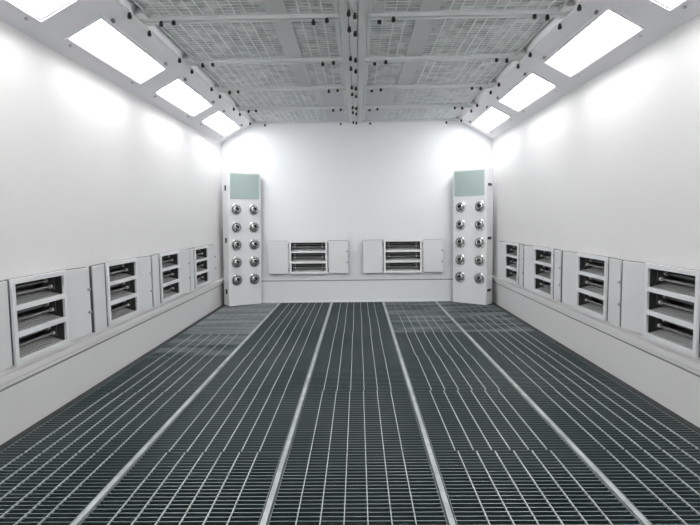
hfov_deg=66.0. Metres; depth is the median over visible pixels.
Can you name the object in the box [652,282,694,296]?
shelf
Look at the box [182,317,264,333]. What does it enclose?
floor grating
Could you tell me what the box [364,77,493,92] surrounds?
ceiling beam
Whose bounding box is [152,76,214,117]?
ceiling light
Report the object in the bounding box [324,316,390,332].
floor grating
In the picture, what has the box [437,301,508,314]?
floor grating
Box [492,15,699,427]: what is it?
wall
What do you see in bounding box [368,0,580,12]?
filter
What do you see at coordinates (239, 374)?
floor grating
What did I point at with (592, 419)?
floor grating
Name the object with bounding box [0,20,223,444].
wall
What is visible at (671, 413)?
baseboard
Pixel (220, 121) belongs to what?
diffuser
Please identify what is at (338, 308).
floor grating
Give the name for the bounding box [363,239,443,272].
heater
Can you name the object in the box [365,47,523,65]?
ceiling beam
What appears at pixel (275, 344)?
floor grating
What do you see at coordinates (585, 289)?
shelf
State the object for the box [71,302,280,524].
rail
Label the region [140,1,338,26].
ceiling beam
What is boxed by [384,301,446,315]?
floor grating
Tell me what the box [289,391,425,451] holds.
floor grating
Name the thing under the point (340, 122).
ceiling beam
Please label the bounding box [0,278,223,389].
trim
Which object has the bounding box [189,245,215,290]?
heater
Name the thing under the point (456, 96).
filter
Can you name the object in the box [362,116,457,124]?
ceiling beam
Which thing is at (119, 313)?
shelf
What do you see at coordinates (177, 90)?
diffuser
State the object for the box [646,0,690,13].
ceiling light
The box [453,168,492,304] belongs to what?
tower
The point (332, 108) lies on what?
ceiling beam
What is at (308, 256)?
heater
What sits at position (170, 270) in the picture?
heater
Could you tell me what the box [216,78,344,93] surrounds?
ceiling beam
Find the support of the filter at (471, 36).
attached to the rail at (577, 7)
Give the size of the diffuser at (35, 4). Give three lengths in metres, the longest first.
1.154 x 0.238 x 0.003 m
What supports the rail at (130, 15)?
attached to the ceiling
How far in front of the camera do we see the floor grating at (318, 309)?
7.45 m
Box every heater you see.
[0,267,91,371]
[89,256,152,332]
[150,249,190,306]
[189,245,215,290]
[268,240,347,273]
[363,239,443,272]
[498,241,523,286]
[524,245,563,301]
[562,251,624,326]
[621,260,699,357]
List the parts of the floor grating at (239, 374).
cross rod, cross rod, cross rod, cross rod, cross rod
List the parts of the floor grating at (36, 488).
cross rod, cross rod, cross rod, cross rod, cross rod, cross rod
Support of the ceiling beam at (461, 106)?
attached to the ceiling
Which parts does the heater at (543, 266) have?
door, frame, casing, door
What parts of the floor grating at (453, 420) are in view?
cross rod, cross rod, cross rod, cross rod, cross rod, cross rod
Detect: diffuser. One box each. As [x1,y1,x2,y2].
[21,0,51,9]
[75,19,157,75]
[159,80,206,110]
[205,112,235,131]
[476,108,506,127]
[505,74,551,105]
[553,10,635,68]
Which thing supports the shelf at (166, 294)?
on the heater at (170, 270)
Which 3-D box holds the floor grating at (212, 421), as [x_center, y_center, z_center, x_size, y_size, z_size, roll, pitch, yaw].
[-0.730,0.995,3.415,0.746,0.032,1.017,-1,5,1]
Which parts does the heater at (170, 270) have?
door, frame, door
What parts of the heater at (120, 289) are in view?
door, casing, frame, door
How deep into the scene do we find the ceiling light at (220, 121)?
7.24 m
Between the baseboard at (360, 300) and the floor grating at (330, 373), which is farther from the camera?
the baseboard at (360, 300)
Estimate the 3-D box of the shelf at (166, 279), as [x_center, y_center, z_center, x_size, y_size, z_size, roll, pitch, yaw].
[-1.966,0.185,5.683,0.134,0.043,0.510,-1,5,1]
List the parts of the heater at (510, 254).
door, frame, door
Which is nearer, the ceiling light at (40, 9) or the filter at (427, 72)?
the ceiling light at (40, 9)
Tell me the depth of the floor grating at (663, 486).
2.54 m
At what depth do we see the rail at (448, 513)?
2.98 m
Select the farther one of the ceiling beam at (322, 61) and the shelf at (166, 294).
the shelf at (166, 294)
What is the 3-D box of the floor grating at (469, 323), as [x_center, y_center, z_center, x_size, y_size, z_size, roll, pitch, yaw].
[1.659,0.727,6.402,0.761,0.032,1.004,-1,5,1]
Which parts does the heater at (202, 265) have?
door, frame, door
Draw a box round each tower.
[222,171,260,305]
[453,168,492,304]
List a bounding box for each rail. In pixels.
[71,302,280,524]
[114,0,252,124]
[260,302,332,524]
[337,0,367,124]
[382,301,455,524]
[435,301,651,524]
[458,0,585,121]
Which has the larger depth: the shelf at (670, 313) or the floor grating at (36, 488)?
the shelf at (670, 313)
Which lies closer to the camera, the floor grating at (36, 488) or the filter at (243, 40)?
the floor grating at (36, 488)
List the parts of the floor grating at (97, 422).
cross rod, cross rod, cross rod, cross rod, cross rod, cross rod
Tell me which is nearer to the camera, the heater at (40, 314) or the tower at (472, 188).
the heater at (40, 314)
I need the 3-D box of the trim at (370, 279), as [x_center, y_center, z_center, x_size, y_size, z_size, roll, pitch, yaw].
[0.108,0.265,8.095,4.000,0.015,0.003,-1,5,1]
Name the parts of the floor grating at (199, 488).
cross rod, cross rod, cross rod, cross rod, cross rod, cross rod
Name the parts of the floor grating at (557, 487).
cross rod, cross rod, cross rod, cross rod, cross rod, cross rod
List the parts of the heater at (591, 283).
door, frame, casing, door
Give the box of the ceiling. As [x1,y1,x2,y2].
[291,0,409,113]
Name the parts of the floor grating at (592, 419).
cross rod, cross rod, cross rod, cross rod, cross rod, cross rod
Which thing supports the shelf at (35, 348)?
on the heater at (40, 314)
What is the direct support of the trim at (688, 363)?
attached to the wall at (610, 167)
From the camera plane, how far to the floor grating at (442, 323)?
6.35 m
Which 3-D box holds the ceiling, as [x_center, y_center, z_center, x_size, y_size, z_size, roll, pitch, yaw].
[0.013,-1.820,3.240,4.100,0.040,9.350,-1,5,1]
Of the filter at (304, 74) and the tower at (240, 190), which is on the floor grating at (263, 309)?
the tower at (240, 190)
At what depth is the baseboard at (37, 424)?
3.94 m
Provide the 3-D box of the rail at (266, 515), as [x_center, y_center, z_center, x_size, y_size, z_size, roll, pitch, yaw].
[-0.321,1.085,4.530,0.025,0.405,7.247,-1,5,1]
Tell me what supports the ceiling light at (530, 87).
attached to the wall at (610, 167)
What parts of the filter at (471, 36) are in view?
edge plate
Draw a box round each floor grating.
[0,392,194,453]
[0,453,136,524]
[79,452,281,524]
[91,357,227,392]
[145,334,248,357]
[145,391,301,453]
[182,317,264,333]
[200,356,312,391]
[206,303,277,317]
[232,333,320,356]
[253,317,325,333]
[268,451,447,524]
[269,302,330,316]
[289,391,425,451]
[307,356,407,390]
[317,332,397,355]
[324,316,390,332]
[329,302,385,316]
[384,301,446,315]
[389,315,461,331]
[394,332,483,355]
[402,355,516,390]
[413,390,572,451]
[433,450,642,524]
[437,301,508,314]
[450,315,534,331]
[467,331,571,354]
[489,354,626,389]
[522,389,699,449]
[580,450,699,524]
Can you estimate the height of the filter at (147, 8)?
0.060 m
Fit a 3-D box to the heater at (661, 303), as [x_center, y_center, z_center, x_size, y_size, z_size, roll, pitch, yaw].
[2.066,0.275,3.365,0.203,0.500,1.120,-1,5,1]
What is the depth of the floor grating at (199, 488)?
2.50 m
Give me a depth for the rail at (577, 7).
4.55 m
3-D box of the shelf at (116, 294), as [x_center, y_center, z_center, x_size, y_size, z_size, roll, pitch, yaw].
[-1.982,0.277,4.535,0.134,0.043,0.510,-1,5,1]
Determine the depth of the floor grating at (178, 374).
4.37 m
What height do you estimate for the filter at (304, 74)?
0.060 m
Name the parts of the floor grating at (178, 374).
cross rod, cross rod, cross rod, cross rod, cross rod, cross rod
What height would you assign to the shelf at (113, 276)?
0.043 m
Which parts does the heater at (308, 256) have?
door, frame, door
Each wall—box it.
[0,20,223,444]
[220,114,491,302]
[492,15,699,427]
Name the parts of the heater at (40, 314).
door, casing, frame, door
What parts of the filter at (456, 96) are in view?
plate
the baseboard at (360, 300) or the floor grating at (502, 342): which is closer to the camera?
the floor grating at (502, 342)
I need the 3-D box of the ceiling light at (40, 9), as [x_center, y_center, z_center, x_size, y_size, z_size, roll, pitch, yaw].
[-1.755,-1.485,2.650,0.324,0.210,1.224,-1,5,1]
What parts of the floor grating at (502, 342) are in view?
cross rod, cross rod, cross rod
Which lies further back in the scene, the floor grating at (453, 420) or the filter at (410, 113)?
the filter at (410, 113)
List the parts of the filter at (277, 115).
plate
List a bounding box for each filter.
[119,0,337,18]
[145,21,341,61]
[190,63,344,89]
[219,89,346,108]
[240,109,347,122]
[363,88,490,105]
[363,108,470,120]
[364,60,519,85]
[366,17,562,56]
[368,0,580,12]
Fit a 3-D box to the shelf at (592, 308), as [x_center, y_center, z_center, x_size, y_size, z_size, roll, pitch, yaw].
[2.094,0.387,4.521,0.134,0.043,0.510,-1,5,1]
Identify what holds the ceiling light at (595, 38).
attached to the wall at (610, 167)
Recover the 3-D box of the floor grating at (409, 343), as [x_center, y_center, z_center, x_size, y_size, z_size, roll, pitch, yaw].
[0.854,0.816,5.407,0.748,0.032,1.004,-1,5,1]
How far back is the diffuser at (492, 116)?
7.16 m
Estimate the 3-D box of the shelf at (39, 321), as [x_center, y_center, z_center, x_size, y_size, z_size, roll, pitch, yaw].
[-1.998,0.371,3.369,0.134,0.043,0.510,-1,5,1]
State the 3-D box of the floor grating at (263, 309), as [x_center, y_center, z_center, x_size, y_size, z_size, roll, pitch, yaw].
[-1.464,0.673,7.545,0.766,0.032,1.184,-1,5,1]
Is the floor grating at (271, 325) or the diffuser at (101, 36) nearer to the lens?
the diffuser at (101, 36)
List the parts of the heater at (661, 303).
door, frame, casing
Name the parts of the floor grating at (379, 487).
cross rod, cross rod, cross rod, cross rod, cross rod, cross rod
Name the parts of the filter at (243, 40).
edge plate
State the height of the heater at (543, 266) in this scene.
0.500 m
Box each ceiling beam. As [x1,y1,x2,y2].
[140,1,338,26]
[186,56,342,67]
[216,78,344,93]
[237,99,346,112]
[253,119,348,125]
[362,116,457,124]
[363,98,472,110]
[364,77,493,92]
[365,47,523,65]
[368,2,568,24]
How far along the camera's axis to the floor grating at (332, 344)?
5.35 m
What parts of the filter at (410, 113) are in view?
plate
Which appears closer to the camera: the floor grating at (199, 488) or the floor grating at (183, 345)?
the floor grating at (199, 488)
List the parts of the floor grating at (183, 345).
cross rod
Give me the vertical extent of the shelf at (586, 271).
0.043 m
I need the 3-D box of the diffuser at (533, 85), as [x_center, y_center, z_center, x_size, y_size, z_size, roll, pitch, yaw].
[1.845,-1.805,5.593,0.238,0.003,1.154,28,4,-1]
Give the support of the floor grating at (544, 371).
on the rail at (639, 516)
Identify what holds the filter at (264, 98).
attached to the rail at (130, 15)
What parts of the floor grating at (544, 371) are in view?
cross rod, cross rod, cross rod, cross rod, cross rod, cross rod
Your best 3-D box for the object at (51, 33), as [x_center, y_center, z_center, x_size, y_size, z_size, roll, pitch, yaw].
[-1.748,-1.535,3.288,0.489,0.274,9.350,-1,5,1]
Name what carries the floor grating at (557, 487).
on the rail at (448, 513)
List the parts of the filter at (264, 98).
plate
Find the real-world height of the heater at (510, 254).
0.500 m
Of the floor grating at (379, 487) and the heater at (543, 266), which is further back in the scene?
the heater at (543, 266)
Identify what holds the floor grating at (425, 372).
on the rail at (448, 513)
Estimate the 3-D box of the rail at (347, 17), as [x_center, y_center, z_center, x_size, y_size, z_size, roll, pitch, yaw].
[0.029,-1.800,4.294,0.200,0.158,7.248,-1,5,1]
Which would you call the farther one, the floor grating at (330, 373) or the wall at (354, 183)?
the wall at (354, 183)
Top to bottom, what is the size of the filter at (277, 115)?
0.060 m
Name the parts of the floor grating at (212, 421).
cross rod, cross rod, cross rod, cross rod, cross rod, cross rod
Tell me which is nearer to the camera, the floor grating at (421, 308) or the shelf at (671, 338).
the shelf at (671, 338)
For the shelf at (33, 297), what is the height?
0.043 m
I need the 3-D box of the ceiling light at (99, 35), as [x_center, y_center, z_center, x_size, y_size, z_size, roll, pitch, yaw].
[-1.734,-1.604,4.130,0.324,0.210,1.224,-1,5,1]
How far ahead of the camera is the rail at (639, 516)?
2.96 m
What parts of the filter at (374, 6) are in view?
edge plate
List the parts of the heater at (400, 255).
door, frame, door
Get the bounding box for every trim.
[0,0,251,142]
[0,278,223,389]
[261,279,452,281]
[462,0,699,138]
[492,275,699,375]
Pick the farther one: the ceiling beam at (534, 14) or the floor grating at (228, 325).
the floor grating at (228, 325)
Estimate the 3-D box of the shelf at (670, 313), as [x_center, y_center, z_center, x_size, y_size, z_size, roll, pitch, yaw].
[2.076,0.322,3.370,0.134,0.043,0.510,-1,5,1]
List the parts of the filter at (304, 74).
edge plate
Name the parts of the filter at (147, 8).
edge plate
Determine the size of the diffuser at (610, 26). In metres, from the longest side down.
1.154 x 0.238 x 0.003 m
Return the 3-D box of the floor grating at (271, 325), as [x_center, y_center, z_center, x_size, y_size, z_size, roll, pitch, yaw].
[-0.688,0.752,6.437,0.746,0.032,1.004,-1,5,1]
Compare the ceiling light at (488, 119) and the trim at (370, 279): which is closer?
the ceiling light at (488, 119)
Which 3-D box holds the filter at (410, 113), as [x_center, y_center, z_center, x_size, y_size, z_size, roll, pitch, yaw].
[0.875,-2.051,7.378,1.396,0.060,0.946,-1,5,1]
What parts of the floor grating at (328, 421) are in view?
cross rod, cross rod, cross rod, cross rod, cross rod, cross rod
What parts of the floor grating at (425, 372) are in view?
cross rod, cross rod, cross rod, cross rod, cross rod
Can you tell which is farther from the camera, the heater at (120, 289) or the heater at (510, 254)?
the heater at (510, 254)
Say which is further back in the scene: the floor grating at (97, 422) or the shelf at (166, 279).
the shelf at (166, 279)
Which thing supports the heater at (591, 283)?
attached to the wall at (610, 167)
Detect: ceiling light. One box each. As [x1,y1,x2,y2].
[0,0,80,24]
[63,15,167,85]
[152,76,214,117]
[199,109,242,136]
[469,105,512,133]
[496,71,558,112]
[542,6,647,78]
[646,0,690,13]
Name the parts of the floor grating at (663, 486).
cross rod, cross rod, cross rod, cross rod, cross rod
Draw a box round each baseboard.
[0,304,224,450]
[261,300,452,302]
[492,302,699,433]

